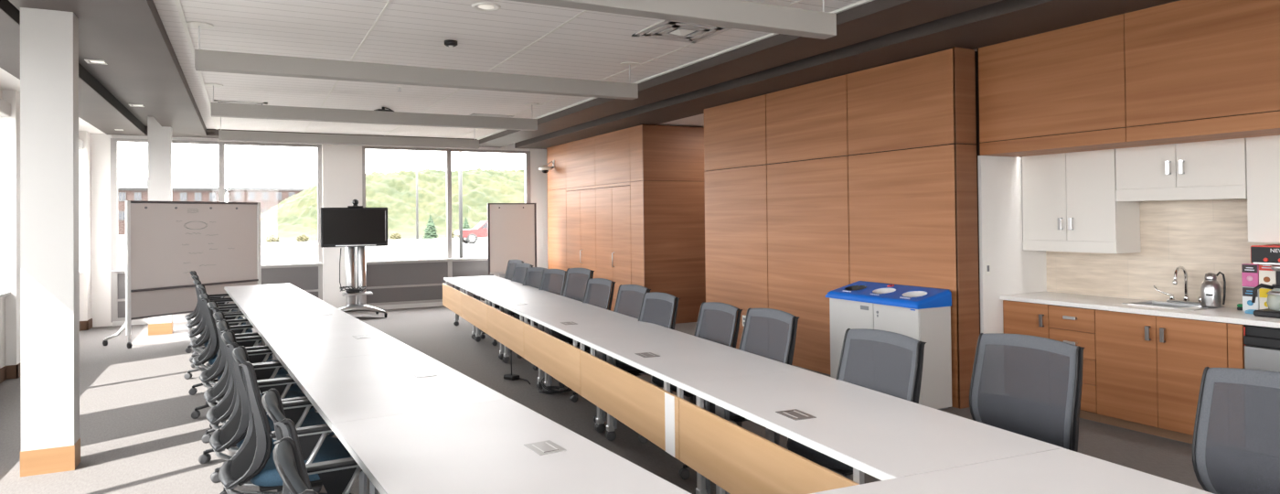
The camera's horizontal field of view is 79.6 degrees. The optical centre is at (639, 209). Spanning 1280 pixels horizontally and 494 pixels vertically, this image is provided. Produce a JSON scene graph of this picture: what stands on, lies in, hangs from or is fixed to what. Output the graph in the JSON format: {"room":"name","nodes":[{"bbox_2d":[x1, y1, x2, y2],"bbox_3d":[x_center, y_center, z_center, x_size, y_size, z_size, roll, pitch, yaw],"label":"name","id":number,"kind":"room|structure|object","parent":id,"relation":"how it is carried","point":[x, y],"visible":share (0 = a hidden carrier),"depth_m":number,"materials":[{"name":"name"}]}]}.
{"room":"conference room","nodes":[
{"label":"conference room","id":0,"kind":"room"},
{"bbox_2d":[0,88,91,368],"bbox_3d":[-4.397,0.185,3.389,0.470,3.000,19.450,0,-1,-27],"label":"wall","id":1,"kind":"structure","parent":0,"point":[9,126],"depth_m":8.01,"materials":[{"name":"white paint"}]},
{"bbox_2d":[0,98,10,298],"bbox_3d":[-5.970,-0.127,6.645,0.210,1.990,2.940,0,-1,-27],"label":"window","id":2,"kind":"structure","parent":1,"relation":"in","point":[5,106],"depth_m":7.83,"materials":[{"name":"white"}]},
{"bbox_2d":[0,318,92,383],"bbox_3d":[-4.206,1.614,3.463,0.105,0.140,19.480,0,-1,-27],"label":"baseboard","id":3,"kind":"structure","parent":1,"relation":"attached to","point":[10,371],"depth_m":7.98,"materials":[{"name":"brown wood"}]},
{"bbox_2d":[90,133,548,327],"bbox_3d":[-3.940,0.150,14.321,10.330,3.300,0.420,0,-1,-27],"label":"wall","id":4,"kind":"structure","parent":0,"point":[341,164],"depth_m":13.33,"materials":[{"name":"white paint"}]},
{"bbox_2d":[110,138,322,322],"bbox_3d":[-6.888,0.322,12.686,3.074,2.875,0.170,0,-1,-27],"label":"window","id":5,"kind":"structure","parent":4,"relation":"in","point":[308,277],"depth_m":12.70,"materials":[{"name":"grey"}]},
{"bbox_2d":[112,298,484,326],"bbox_3d":[-5.177,1.768,13.518,6.820,0.075,0.030,0,-1,-27],"label":"baseboard","id":6,"kind":"structure","parent":4,"relation":"attached to","point":[434,304],"depth_m":13.82,"materials":[{"name":"white"}]},
{"bbox_2d":[362,146,530,305],"bbox_3d":[-3.556,0.304,14.397,3.164,2.875,0.170,0,-1,-27],"label":"window","id":7,"kind":"structure","parent":4,"relation":"in","point":[399,282],"depth_m":14.17,"materials":[{"name":"grey"}]},
{"bbox_2d":[152,0,862,138],"bbox_3d":[-0.741,-1.527,5.041,4.420,0.200,18.600,0,-1,-27],"label":"ceiling","id":8,"kind":"structure","parent":0,"point":[592,46],"depth_m":6.64,"materials":[{"name":"white paint"}]},
{"bbox_2d":[213,99,267,105],"bbox_3d":[-5.060,-1.308,9.734,0.600,0.040,0.600,0,-1,-27],"label":"ceiling vent","id":9,"kind":"object","parent":8,"relation":"in","point":[215,101],"visible":0.41,"depth_m":9.51,"materials":[{"name":"white metal"}]},
{"bbox_2d":[216,117,479,149],"bbox_3d":[-4.296,-1.145,11.652,3.810,0.340,0.190,0,-1,-27],"label":"pendant light","id":10,"kind":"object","parent":8,"relation":"attached to","point":[223,134],"depth_m":11.51,"materials":[{"name":"grey metal"}]},
{"bbox_2d":[203,83,539,130],"bbox_3d":[-3.013,-1.187,9.152,3.810,0.340,0.190,0,-1,-27],"label":"pendant light","id":11,"kind":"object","parent":8,"relation":"attached to","point":[217,109],"depth_m":8.98,"materials":[{"name":"grey metal"}]},
{"bbox_2d":[184,21,639,99],"bbox_3d":[-1.708,-1.229,6.608,3.810,0.340,0.190,0,-1,-27],"label":"pendant light","id":12,"kind":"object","parent":8,"relation":"attached to","point":[205,60],"depth_m":6.39,"materials":[{"name":"grey metal"}]},
{"bbox_2d":[444,39,457,48],"bbox_3d":[-1.580,-1.373,6.416,0.110,0.058,0.110,0,-1,-27],"label":"ceiling sensor","id":13,"kind":"object","parent":8,"relation":"attached to","point":[450,43],"visible":1,"depth_m":6.38,"materials":[{"name":"grey plastic"}]},
{"bbox_2d":[471,2,501,11],"bbox_3d":[-1.076,-1.414,5.380,0.200,0.010,0.200,0,-1,-27],"label":"recessed light","id":14,"kind":"object","parent":8,"relation":"in","point":[486,6],"visible":1,"depth_m":5.36,"materials":[{"name":"white"}]},
{"bbox_2d":[469,113,514,117],"bbox_3d":[-2.214,-1.323,11.195,0.600,0.040,0.600,0,-1,-27],"label":"ceiling vent","id":15,"kind":"object","parent":8,"relation":"in","point":[472,114],"visible":0.34,"depth_m":10.96,"materials":[{"name":"white metal"}]},
{"bbox_2d":[174,0,874,139],"bbox_3d":[-0.664,-1.418,5.034,4.260,0.020,18.520,0,-1,-27],"label":"trim","id":16,"kind":"structure","parent":8,"relation":"attached to","point":[177,2],"depth_m":6.86,"materials":[{"name":"white metal"}]},
{"bbox_2d":[508,0,836,39],"bbox_3d":[-0.429,-1.270,4.118,3.810,0.340,0.190,0,-1,-27],"label":"pendant light","id":17,"kind":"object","parent":8,"relation":"attached to","point":[733,14],"depth_m":4.54,"materials":[{"name":"grey metal"}]},
{"bbox_2d":[631,19,731,42],"bbox_3d":[0.340,-1.407,6.133,0.600,0.040,0.600,0,-1,-27],"label":"ceiling vent","id":18,"kind":"object","parent":8,"relation":"in","point":[664,29],"visible":0.87,"depth_m":6.10,"materials":[{"name":"white metal"}]},
{"bbox_2d":[0,0,1180,149],"bbox_3d":[0.269,-1.483,5.755,10.650,0.315,18.950,0,-1,-27],"label":"ceiling","id":19,"kind":"structure","parent":0,"point":[144,68],"depth_m":6.81,"materials":[{"name":"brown paint"}]},
{"bbox_2d":[0,305,1204,493],"bbox_3d":[0.215,1.761,5.730,10.800,0.200,19.450,0,-1,-27],"label":"floor","id":20,"kind":"structure","parent":0,"point":[139,433],"depth_m":6.16,"materials":[{"name":"grey carpet"}]},
{"bbox_2d":[20,7,80,477],"bbox_3d":[-3.863,0.138,5.035,0.284,3.120,0.198,0,-1,-27],"label":"column","id":21,"kind":"structure","parent":20,"relation":"on","point":[49,229],"depth_m":4.96,"materials":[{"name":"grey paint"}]},
{"bbox_2d":[147,116,172,335],"bbox_3d":[-6.935,0.238,11.107,0.293,3.120,0.208,0,-1,-27],"label":"column","id":22,"kind":"structure","parent":20,"relation":"on","point":[159,138],"depth_m":11.02,"materials":[{"name":"grey paint"}]},
{"bbox_2d":[102,200,261,348],"bbox_3d":[-6.346,0.843,10.777,0.600,1.890,1.938,-1,-1,26],"label":"whiteboard","id":23,"kind":"object","parent":20,"relation":"on","point":[165,241],"visible":0.83,"depth_m":10.46,"materials":[{"name":"grey plastic"}]},
{"bbox_2d":[130,278,258,292],"bbox_3d":[-6.122,1.054,10.666,0.055,0.030,1.828,-1,-1,26],"label":"marker tray","id":24,"kind":"object","parent":23,"relation":"on","point":[218,282],"depth_m":10.52,"materials":[{"name":"grey metal"}]},
{"bbox_2d":[184,270,237,354],"bbox_3d":[-5.206,1.256,9.491,0.736,1.008,0.703,0,-1,-26],"label":"chair","id":25,"kind":"object","parent":20,"relation":"on","point":[191,315],"visible":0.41,"depth_m":9.26,"materials":[{"name":"grey plastic"}]},
{"bbox_2d":[185,274,245,368],"bbox_3d":[-4.816,1.244,8.782,0.708,1.008,0.737,-1,-1,3],"label":"chair","id":26,"kind":"object","parent":20,"relation":"on","point":[196,321],"visible":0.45,"depth_m":8.56,"materials":[{"name":"grey plastic"}]},
{"bbox_2d":[183,279,252,379],"bbox_3d":[-4.365,1.238,8.072,0.734,0.996,0.710,0,-1,-30],"label":"chair","id":27,"kind":"object","parent":20,"relation":"on","point":[200,327],"visible":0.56,"depth_m":7.86,"materials":[{"name":"grey plastic"}]},
{"bbox_2d":[188,284,261,394],"bbox_3d":[-3.919,1.219,7.391,0.742,1.008,0.701,0,-1,-30],"label":"chair","id":28,"kind":"object","parent":20,"relation":"on","point":[231,318],"visible":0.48,"depth_m":7.17,"materials":[{"name":"grey plastic"}]},
{"bbox_2d":[191,293,272,418],"bbox_3d":[-3.399,1.209,6.535,0.748,0.998,0.709,0,-1,-30],"label":"chair","id":29,"kind":"object","parent":20,"relation":"on","point":[209,354],"visible":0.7,"depth_m":6.29,"materials":[{"name":"grey plastic"}]},
{"bbox_2d":[199,300,288,443],"bbox_3d":[-2.951,1.198,5.884,0.726,0.996,0.709,0,-1,-30],"label":"chair","id":30,"kind":"object","parent":20,"relation":"on","point":[216,370],"visible":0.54,"depth_m":5.66,"materials":[{"name":"grey plastic"}]},
{"bbox_2d":[198,310,301,463],"bbox_3d":[-2.628,1.192,5.276,0.718,0.988,0.745,0,-1,-30],"label":"chair","id":31,"kind":"object","parent":20,"relation":"on","point":[218,391],"visible":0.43,"depth_m":5.14,"materials":[{"name":"grey plastic"}]},
{"bbox_2d":[205,320,314,493],"bbox_3d":[-2.266,1.177,4.757,0.735,0.998,0.707,0,-1,-23],"label":"chair","id":32,"kind":"object","parent":20,"relation":"on","point":[223,410],"visible":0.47,"depth_m":4.67,"materials":[{"name":"grey plastic"}]},
{"bbox_2d":[224,283,307,318],"bbox_3d":[-4.869,1.398,9.944,0.815,0.729,1.665,0,-1,-31],"label":"conference table","id":33,"kind":"object","parent":20,"relation":"on","point":[277,288],"visible":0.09,"depth_m":9.87,"materials":[{"name":"white laminate"}]},
{"bbox_2d":[209,330,351,493],"bbox_3d":[-1.926,1.162,4.165,0.739,1.008,0.697,0,-1,-30],"label":"chair","id":34,"kind":"object","parent":20,"relation":"on","point":[233,432],"visible":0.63,"depth_m":4.04,"materials":[{"name":"grey plastic"}]},
{"bbox_2d":[232,292,329,345],"bbox_3d":[-4.004,1.373,8.519,0.815,0.729,1.665,0,-1,-31],"label":"conference table","id":35,"kind":"object","parent":20,"relation":"on","point":[296,299],"visible":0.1,"depth_m":8.43,"materials":[{"name":"white laminate"}]},
{"bbox_2d":[218,345,351,493],"bbox_3d":[-1.578,1.153,3.639,0.735,1.008,0.705,0,-1,-38],"label":"chair","id":36,"kind":"object","parent":20,"relation":"on","point":[253,461],"visible":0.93,"depth_m":3.40,"materials":[{"name":"grey plastic"}]},
{"bbox_2d":[273,437,318,493],"bbox_3d":[-0.679,1.125,2.052,0.708,1.008,0.735,-1,-1,-11],"label":"chair","id":37,"kind":"object","parent":20,"relation":"on","point":[286,459],"visible":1,"depth_m":1.91,"materials":[{"name":"grey plastic"}]},
{"bbox_2d":[243,304,364,360],"bbox_3d":[-3.139,1.348,7.093,0.815,0.729,1.665,0,-1,-31],"label":"conference table","id":38,"kind":"object","parent":20,"relation":"on","point":[315,315],"visible":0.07,"depth_m":6.99,"materials":[{"name":"white laminate"}]},
{"bbox_2d":[261,388,362,493],"bbox_3d":[-0.963,1.135,2.666,0.732,1.008,0.700,0,-1,-34],"label":"chair","id":39,"kind":"object","parent":20,"relation":"on","point":[336,475],"visible":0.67,"depth_m":2.85,"materials":[{"name":"grey plastic"}]},
{"bbox_2d":[259,322,416,368],"bbox_3d":[-2.275,1.323,5.668,0.815,0.729,1.665,0,-1,-31],"label":"conference table","id":40,"kind":"object","parent":20,"relation":"on","point":[333,341],"visible":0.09,"depth_m":5.53,"materials":[{"name":"white laminate"}]},
{"bbox_2d":[320,207,388,317],"bbox_3d":[-4.728,0.883,12.726,1.040,1.818,0.645,0,-1,-25],"label":"television","id":41,"kind":"object","parent":20,"relation":"on","point":[349,228],"visible":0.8,"depth_m":12.64,"materials":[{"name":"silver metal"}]},
{"bbox_2d":[341,291,373,296],"bbox_3d":[-4.644,1.389,12.622,0.460,0.030,0.300,0,-1,-25],"label":"shelf","id":42,"kind":"object","parent":41,"relation":"attached to","point":[347,293],"depth_m":12.55,"materials":[{"name":"silver metal"}]},
{"bbox_2d":[285,350,509,493],"bbox_3d":[-1.410,1.298,4.242,0.815,0.729,1.665,0,-1,-31],"label":"conference table","id":43,"kind":"object","parent":20,"relation":"on","point":[346,389],"visible":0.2,"depth_m":4.05,"materials":[{"name":"white laminate"}]},
{"bbox_2d":[442,275,520,339],"bbox_3d":[-2.296,1.382,11.011,0.801,0.729,1.637,0,-1,-23],"label":"conference table","id":44,"kind":"object","parent":20,"relation":"on","point":[452,297],"visible":0.49,"depth_m":10.86,"materials":[{"name":"white laminate"}]},
{"bbox_2d":[480,259,523,331],"bbox_3d":[-2.021,1.247,11.210,0.734,0.996,0.712,0,-1,-31],"label":"chair","id":45,"kind":"object","parent":20,"relation":"on","point":[511,263],"visible":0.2,"depth_m":11.44,"materials":[{"name":"grey fabric"}]},
{"bbox_2d":[480,262,533,338],"bbox_3d":[-1.830,1.242,10.483,0.727,0.986,0.711,0,-1,-33],"label":"chair","id":46,"kind":"object","parent":20,"relation":"on","point":[519,270],"visible":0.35,"depth_m":10.65,"materials":[{"name":"grey fabric"}]},
{"bbox_2d":[461,283,554,359],"bbox_3d":[-1.658,1.358,9.501,0.801,0.729,1.637,0,-1,-23],"label":"conference table","id":47,"kind":"object","parent":20,"relation":"on","point":[474,311],"visible":0.56,"depth_m":9.31,"materials":[{"name":"white laminate"}]},
{"bbox_2d":[332,398,691,493],"bbox_3d":[-0.545,1.273,2.817,0.815,0.729,1.665,0,-1,-31],"label":"conference table","id":48,"kind":"object","parent":20,"relation":"on","point":[501,446],"visible":1,"depth_m":2.84,"materials":[{"name":"white laminate"}]},
{"bbox_2d":[487,202,536,276],"bbox_3d":[-2.366,0.809,14.218,0.930,1.845,0.600,0,-1,-27],"label":"whiteboard","id":49,"kind":"object","parent":20,"relation":"on","point":[511,227],"visible":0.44,"depth_m":14.17,"materials":[{"name":"white"}]},
{"bbox_2d":[491,266,546,345],"bbox_3d":[-1.502,1.241,9.840,0.730,0.965,0.716,0,-1,-41],"label":"chair","id":50,"kind":"object","parent":20,"relation":"on","point":[533,275],"visible":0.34,"depth_m":10.02,"materials":[{"name":"grey fabric"}]},
{"bbox_2d":[512,268,566,358],"bbox_3d":[-1.186,1.219,9.150,0.708,0.988,0.735,0,-1,-25],"label":"chair","id":51,"kind":"object","parent":20,"relation":"on","point":[552,280],"visible":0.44,"depth_m":9.27,"materials":[{"name":"grey fabric"}]},
{"bbox_2d":[487,293,604,387],"bbox_3d":[-1.020,1.335,7.991,0.801,0.729,1.637,0,-1,-23],"label":"conference table","id":52,"kind":"object","parent":20,"relation":"on","point":[506,329],"visible":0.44,"depth_m":7.80,"materials":[{"name":"white laminate"}]},
{"bbox_2d":[503,312,530,383],"bbox_3d":[-1.186,1.366,7.593,0.429,0.660,0.108,-1,-1,44],"label":"power adapter","id":53,"kind":"object","parent":52,"relation":"hanging from","point":[512,377],"visible":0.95,"depth_m":7.66,"materials":[{"name":"grey plastic"}]},
{"bbox_2d":[537,377,571,393],"bbox_3d":[-0.767,1.618,7.100,0.317,0.131,0.372,0,-1,-27],"label":"cable coil","id":54,"kind":"object","parent":20,"relation":"on","point":[543,378],"visible":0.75,"depth_m":7.01,"materials":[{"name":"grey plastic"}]},
{"bbox_2d":[533,267,594,370],"bbox_3d":[-0.851,1.176,8.351,0.738,1.048,0.698,0,-1,-31],"label":"chair","id":55,"kind":"object","parent":20,"relation":"on","point":[576,279],"visible":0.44,"depth_m":8.53,"materials":[{"name":"grey fabric"}]},
{"bbox_2d":[551,277,615,386],"bbox_3d":[-0.576,1.196,7.646,0.722,0.988,0.748,0,-1,-32],"label":"chair","id":56,"kind":"object","parent":20,"relation":"on","point":[597,293],"visible":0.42,"depth_m":7.69,"materials":[{"name":"grey fabric"}]},
{"bbox_2d":[523,309,677,432],"bbox_3d":[-0.381,1.311,6.481,0.801,0.729,1.637,0,-1,-23],"label":"conference table","id":57,"kind":"object","parent":20,"relation":"on","point":[560,359],"visible":0.61,"depth_m":6.25,"materials":[{"name":"white laminate"}]},
{"bbox_2d":[569,284,650,402],"bbox_3d":[-0.284,1.185,6.857,0.727,0.986,0.711,0,-1,-30],"label":"chair","id":58,"kind":"object","parent":20,"relation":"on","point":[629,298],"visible":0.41,"depth_m":6.98,"materials":[{"name":"grey fabric"}]},
{"bbox_2d":[546,124,705,323],"bbox_3d":[0.358,0.259,13.754,2.842,2.975,4.050,0,-1,-27],"label":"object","id":59,"kind":"object","parent":20,"relation":"on","point":[626,206],"visible":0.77,"depth_m":11.75,"materials":[{"name":"brown wood"}]},
{"bbox_2d":[538,160,554,173],"bbox_3d":[-1.765,-0.804,14.531,0.300,0.255,0.240,0,-1,-27],"label":"dome camera","id":60,"kind":"object","parent":59,"relation":"attached to","point":[545,168],"visible":1,"depth_m":14.47,"materials":[{"name":"white plastic"}]},
{"bbox_2d":[593,291,679,422],"bbox_3d":[-0.053,1.180,6.178,0.727,0.976,0.713,0,-1,-29],"label":"chair","id":61,"kind":"object","parent":20,"relation":"on","point":[656,307],"visible":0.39,"depth_m":6.25,"materials":[{"name":"grey fabric"}]},
{"bbox_2d":[638,301,742,443],"bbox_3d":[0.356,1.172,5.526,0.745,0.968,0.704,0,-1,-25],"label":"chair","id":62,"kind":"object","parent":20,"relation":"on","point":[717,322],"visible":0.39,"depth_m":5.55,"materials":[{"name":"grey fabric"}]},
{"bbox_2d":[580,330,803,493],"bbox_3d":[0.256,1.288,4.971,0.804,0.729,1.637,0,-1,-23],"label":"conference table","id":63,"kind":"object","parent":20,"relation":"on","point":[651,410],"visible":0.73,"depth_m":4.71,"materials":[{"name":"white laminate"}]},
{"bbox_2d":[678,307,799,479],"bbox_3d":[0.598,1.141,4.791,0.741,1.008,0.699,0,-1,-25],"label":"chair","id":64,"kind":"object","parent":20,"relation":"on","point":[767,332],"visible":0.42,"depth_m":4.82,"materials":[{"name":"grey fabric"}]},
{"bbox_2d":[786,328,926,479],"bbox_3d":[1.046,1.125,3.798,0.708,1.008,0.735,0,-1,-23],"label":"chair","id":65,"kind":"object","parent":20,"relation":"on","point":[888,362],"visible":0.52,"depth_m":3.83,"materials":[{"name":"grey fabric"}]},
{"bbox_2d":[704,46,1021,408],"bbox_3d":[3.013,0.173,8.738,2.900,2.980,3.920,0,-1,-27],"label":"wall panel","id":66,"kind":"object","parent":20,"relation":"on","point":[813,190],"visible":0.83,"depth_m":7.50,"materials":[{"name":"brown wood"}]},
{"bbox_2d":[679,369,1063,493],"bbox_3d":[0.895,1.264,3.461,0.801,0.729,1.637,0,-1,-23],"label":"conference table","id":67,"kind":"object","parent":20,"relation":"on","point":[883,436],"visible":0.93,"depth_m":3.31,"materials":[{"name":"white laminate"}]},
{"bbox_2d":[825,280,951,409],"bbox_3d":[2.144,1.159,6.708,0.390,0.982,1.094,0,-1,-27],"label":"recycling bin","id":68,"kind":"object","parent":20,"relation":"on","point":[919,313],"visible":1,"depth_m":6.32,"materials":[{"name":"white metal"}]},
{"bbox_2d":[810,448,1214,493],"bbox_3d":[1.044,1.250,2.208,1.498,0.725,0.780,0,-1,-23],"label":"conference table","id":69,"kind":"object","parent":20,"relation":"on","point":[1061,470],"visible":1,"depth_m":2.52,"materials":[{"name":"white laminate"}]},
{"bbox_2d":[1002,299,1049,338],"bbox_3d":[3.442,1.203,6.488,0.620,0.862,0.415,0,-1,-27],"label":"base cabinet","id":70,"kind":"object","parent":20,"relation":"on","point":[1018,317],"visible":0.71,"depth_m":6.35,"materials":[{"name":"brown wood"}]},
{"bbox_2d":[969,332,1084,451],"bbox_3d":[1.639,1.118,3.571,0.726,1.006,0.709,0,-1,-31],"label":"chair","id":71,"kind":"object","parent":20,"relation":"on","point":[1029,386],"visible":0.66,"depth_m":3.66,"materials":[{"name":"grey fabric"}]},
{"bbox_2d":[1048,304,1100,422],"bbox_3d":[3.624,1.197,6.134,0.620,0.862,0.378,0,-1,-27],"label":"base cabinet","id":72,"kind":"object","parent":20,"relation":"on","point":[1074,325],"visible":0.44,"depth_m":5.92,"materials":[{"name":"brown wood"}]},
{"bbox_2d":[1095,309,1227,443],"bbox_3d":[3.913,1.187,5.571,0.620,0.862,0.883,0,-1,-27],"label":"base cabinet","id":73,"kind":"object","parent":20,"relation":"on","point":[1149,368],"visible":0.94,"depth_m":5.46,"materials":[{"name":"brown wood"}]},
{"bbox_2d":[1191,366,1279,493],"bbox_3d":[2.099,1.103,2.651,0.728,1.006,0.712,0,-1,-28],"label":"chair","id":74,"kind":"object","parent":20,"relation":"on","point":[1236,440],"visible":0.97,"depth_m":2.87,"materials":[{"name":"grey fabric"}]},
{"bbox_2d":[1227,322,1248,368],"bbox_3d":[4.149,1.180,5.144,0.590,0.862,0.088,0,-1,-27],"label":"base cabinet","id":75,"kind":"object","parent":20,"relation":"on","point":[1235,331],"visible":0.18,"depth_m":5.01,"materials":[{"name":"brown wood"}]},
{"bbox_2d":[1243,325,1279,372],"bbox_3d":[4.297,1.173,4.818,0.605,0.845,0.612,0,-1,-27],"label":"dishwasher","id":76,"kind":"object","parent":20,"relation":"on","point":[1262,344],"visible":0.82,"depth_m":4.87,"materials":[{"name":"silver metal"}]},
{"bbox_3d":[5.042,1.151,3.373,0.620,0.862,2.630,0,-1,-27],"label":"base cabinet","id":77,"kind":"object","parent":20,"relation":"on","visible":0},
{"bbox_2d":[999,291,1279,328],"bbox_3d":[4.478,0.712,4.454,0.630,0.035,5.000,0,-1,-27],"label":"countertop","id":78,"kind":"structure","parent":77,"relation":"on","point":[1224,314],"depth_m":5.59,"materials":[{"name":"white stone"}]},
{"bbox_2d":[1121,299,1224,309],"bbox_3d":[3.951,0.796,5.702,0.390,0.176,0.500,0,-1,-27],"label":"sink","id":79,"kind":"object","parent":78,"relation":"in","point":[1150,303],"visible":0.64,"depth_m":5.76,"materials":[{"name":"silver metal"}]},
{"bbox_2d":[1138,301,1197,308],"bbox_3d":[3.914,0.800,5.726,0.286,0.170,0.342,0,-1,-27],"label":"basin","id":80,"kind":"object","parent":79,"relation":"in","point":[1156,304],"depth_m":5.81,"materials":[{"name":"silver metal"}]},
{"bbox_2d":[1153,266,1200,304],"bbox_3d":[4.030,0.564,5.724,0.186,0.284,0.431,0,-1,-27],"label":"faucet","id":81,"kind":"object","parent":78,"relation":"on","point":[1186,300],"visible":0.85,"depth_m":5.75,"materials":[{"name":"silver metal"}]},
{"bbox_2d":[1200,271,1226,307],"bbox_3d":[4.123,0.575,5.546,0.126,0.257,0.127,-1,-1,2],"label":"airpot","id":82,"kind":"object","parent":78,"relation":"on","point":[1210,290],"visible":1,"depth_m":5.51,"materials":[{"name":"silver metal"}]},
{"bbox_2d":[1242,286,1259,310],"bbox_3d":[4.238,0.622,5.313,0.073,0.170,0.095,0,-1,-27],"label":"box","id":83,"kind":"object","parent":78,"relation":"on","point":[1247,291],"visible":0.73,"depth_m":5.30,"materials":[{"name":"white cardboard"}]},
{"bbox_2d":[1241,263,1258,287],"bbox_3d":[4.236,0.456,5.314,0.073,0.155,0.095,0,-1,-27],"label":"box","id":84,"kind":"object","parent":83,"relation":"on","point":[1250,272],"visible":0.93,"depth_m":5.30,"materials":[{"name":"pink cardboard"}]},
{"bbox_2d":[1250,244,1279,318],"bbox_3d":[4.306,0.470,4.979,0.374,0.465,0.440,0,-1,-27],"label":"coffee brewer","id":85,"kind":"object","parent":78,"relation":"on","point":[1260,254],"visible":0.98,"depth_m":5.02,"materials":[{"name":"grey plastic"}]},
{"bbox_2d":[1251,283,1279,310],"bbox_3d":[4.163,0.575,5.044,0.230,0.178,0.155,-1,-1,39],"label":"carafe","id":86,"kind":"object","parent":85,"relation":"on","point":[1273,301],"visible":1,"depth_m":5.02,"materials":[{"name":"clear glass"}]},
{"bbox_2d":[1258,287,1271,309],"bbox_3d":[4.284,0.620,5.224,0.073,0.170,0.095,0,-1,-27],"label":"box","id":87,"kind":"object","parent":78,"relation":"on","point":[1263,292],"visible":0.37,"depth_m":5.23,"materials":[{"name":"yellow cardboard"}]},
{"bbox_2d":[1258,264,1276,285],"bbox_3d":[4.282,0.455,5.226,0.073,0.155,0.095,0,-1,-27],"label":"box","id":88,"kind":"object","parent":87,"relation":"on","point":[1267,275],"visible":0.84,"depth_m":5.21,"materials":[{"name":"beige cardboard"}]},
{"bbox_2d":[974,50,1046,333],"bbox_3d":[3.804,-0.009,7.545,2.740,3.300,18.950,0,-1,-27],"label":"wall","id":89,"kind":"structure","parent":0,"point":[1014,270],"depth_m":6.56,"materials":[{"name":"white paint"}]},
{"bbox_2d":[1021,149,1141,253],"bbox_3d":[3.636,-0.080,6.388,0.345,0.860,0.807,0,-1,-27],"label":"upper cabinet","id":90,"kind":"object","parent":89,"relation":"attached to","point":[1069,203],"visible":0.92,"depth_m":6.25,"materials":[{"name":"white wood"}]},
{"bbox_2d":[977,0,1279,156],"bbox_3d":[4.263,-0.963,4.194,0.500,0.945,5.300,0,-1,-27],"label":"wood panel","id":91,"kind":"object","parent":89,"relation":"attached to","point":[1180,71],"visible":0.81,"depth_m":5.28,"materials":[{"name":"brown wood"}]},
{"bbox_2d":[1045,199,1279,308],"bbox_3d":[4.762,0.098,4.596,0.014,1.200,5.030,0,-1,-27],"label":"backsplash","id":92,"kind":"structure","parent":89,"relation":"attached to","point":[1201,237],"depth_m":5.90,"materials":[{"name":"beige tile"}]},
{"bbox_2d":[1115,138,1247,201],"bbox_3d":[4.018,-0.295,5.642,0.345,0.455,0.870,0,-1,-27],"label":"upper cabinet","id":93,"kind":"object","parent":89,"relation":"attached to","point":[1216,169],"visible":0.9,"depth_m":5.53,"materials":[{"name":"white wood"}]},
{"bbox_2d":[1246,134,1279,242],"bbox_3d":[4.503,-0.163,4.698,0.345,0.750,1.240,0,-1,-27],"label":"upper cabinet","id":94,"kind":"object","parent":89,"relation":"attached to","point":[1263,153],"visible":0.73,"depth_m":5.10,"materials":[{"name":"white wood"}]},
{"label":"outside","id":95,"kind":"structure","parent":0,"visible":0},
{"bbox_2d":[117,234,487,266],"bbox_3d":[-36.978,3.726,115.857,360.000,0.300,360.000,0,-1,-27],"label":"ground","id":96,"kind":"structure","parent":95,"point":[433,248],"depth_m":49.00,"materials":[{"name":"concrete"}]},
{"bbox_2d":[117,173,227,234],"bbox_3d":[-82.366,-0.938,135.355,17.100,10.450,17.000,0,-1,-27],"label":"brick building","id":97,"kind":"structure","parent":96,"relation":"on","point":[184,187],"depth_m":129.14,"materials":[{"name":"brown brick"}]},
{"bbox_2d":[226,187,305,213],"bbox_3d":[-62.674,0.231,145.399,27.000,7.900,12.280,0,-1,-27],"label":"brick building","id":98,"kind":"structure","parent":96,"relation":"on","point":[269,197],"depth_m":136.45,"materials":[{"name":"brown brick"}]},
{"bbox_2d":[266,234,279,242],"bbox_3d":[-32.989,2.757,69.018,1.124,0.982,1.088,0,-1,-27],"label":"shrub","id":99,"kind":"object","parent":96,"relation":"on","point":[273,238],"visible":0.84,"depth_m":68.71,"materials":[{"name":"green plant"}]},
{"bbox_2d":[117,256,478,269],"bbox_3d":[1.401,2.195,30.136,90.000,0.040,22.600,0,-1,-27],"label":"lawn","id":100,"kind":"structure","parent":96,"relation":"on","point":[463,257],"depth_m":35.81,"materials":[{"name":"green plant"}]},
{"bbox_2d":[458,151,462,257],"bbox_3d":[-5.165,-0.856,22.095,0.400,6.110,0.250,0,-1,-27],"label":"light pole","id":101,"kind":"object","parent":100,"relation":"on","point":[460,164],"visible":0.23,"depth_m":22.04,"materials":[{"name":"grey metal"}]},
{"bbox_2d":[117,237,487,268],"bbox_3d":[-11.978,2.588,56.200,110.000,0.120,35.000,0,-1,-27],"label":"kerb","id":102,"kind":"object","parent":96,"relation":"on","point":[419,240],"visible":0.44,"depth_m":38.18,"materials":[{"name":"concrete"}]},
{"bbox_2d":[416,150,418,239],"bbox_3d":[-20.103,-2.263,70.659,1.005,10.075,0.300,0,-1,-27],"label":"light pole","id":103,"kind":"object","parent":102,"relation":"on","point":[417,203],"visible":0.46,"depth_m":70.39,"materials":[{"name":"grey metal"}]},
{"bbox_2d":[422,214,438,238],"bbox_3d":[-20.235,1.740,74.227,1.723,2.393,1.570,-1,-1,2],"label":"conifer tree","id":104,"kind":"object","parent":96,"relation":"on","point":[431,230],"visible":0.97,"depth_m":73.90,"materials":[{"name":"green plant"}]},
{"bbox_2d":[453,220,487,244],"bbox_3d":[-11.933,1.813,61.295,5.460,1.780,2.020,0,-1,-27],"label":"pickup truck","id":105,"kind":"object","parent":96,"relation":"on","point":[470,235],"visible":0.5,"depth_m":59.96,"materials":[{"name":"red paint"}]},
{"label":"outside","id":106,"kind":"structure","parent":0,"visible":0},
{"bbox_2d":[260,167,524,242],"bbox_3d":[-10.563,-1.381,108.142,104.000,9.204,50.000,0,-1,-27],"label":"grassy hill","id":107,"kind":"structure","parent":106,"point":[294,216],"depth_m":90.08,"materials":[{"name":"green plant"}]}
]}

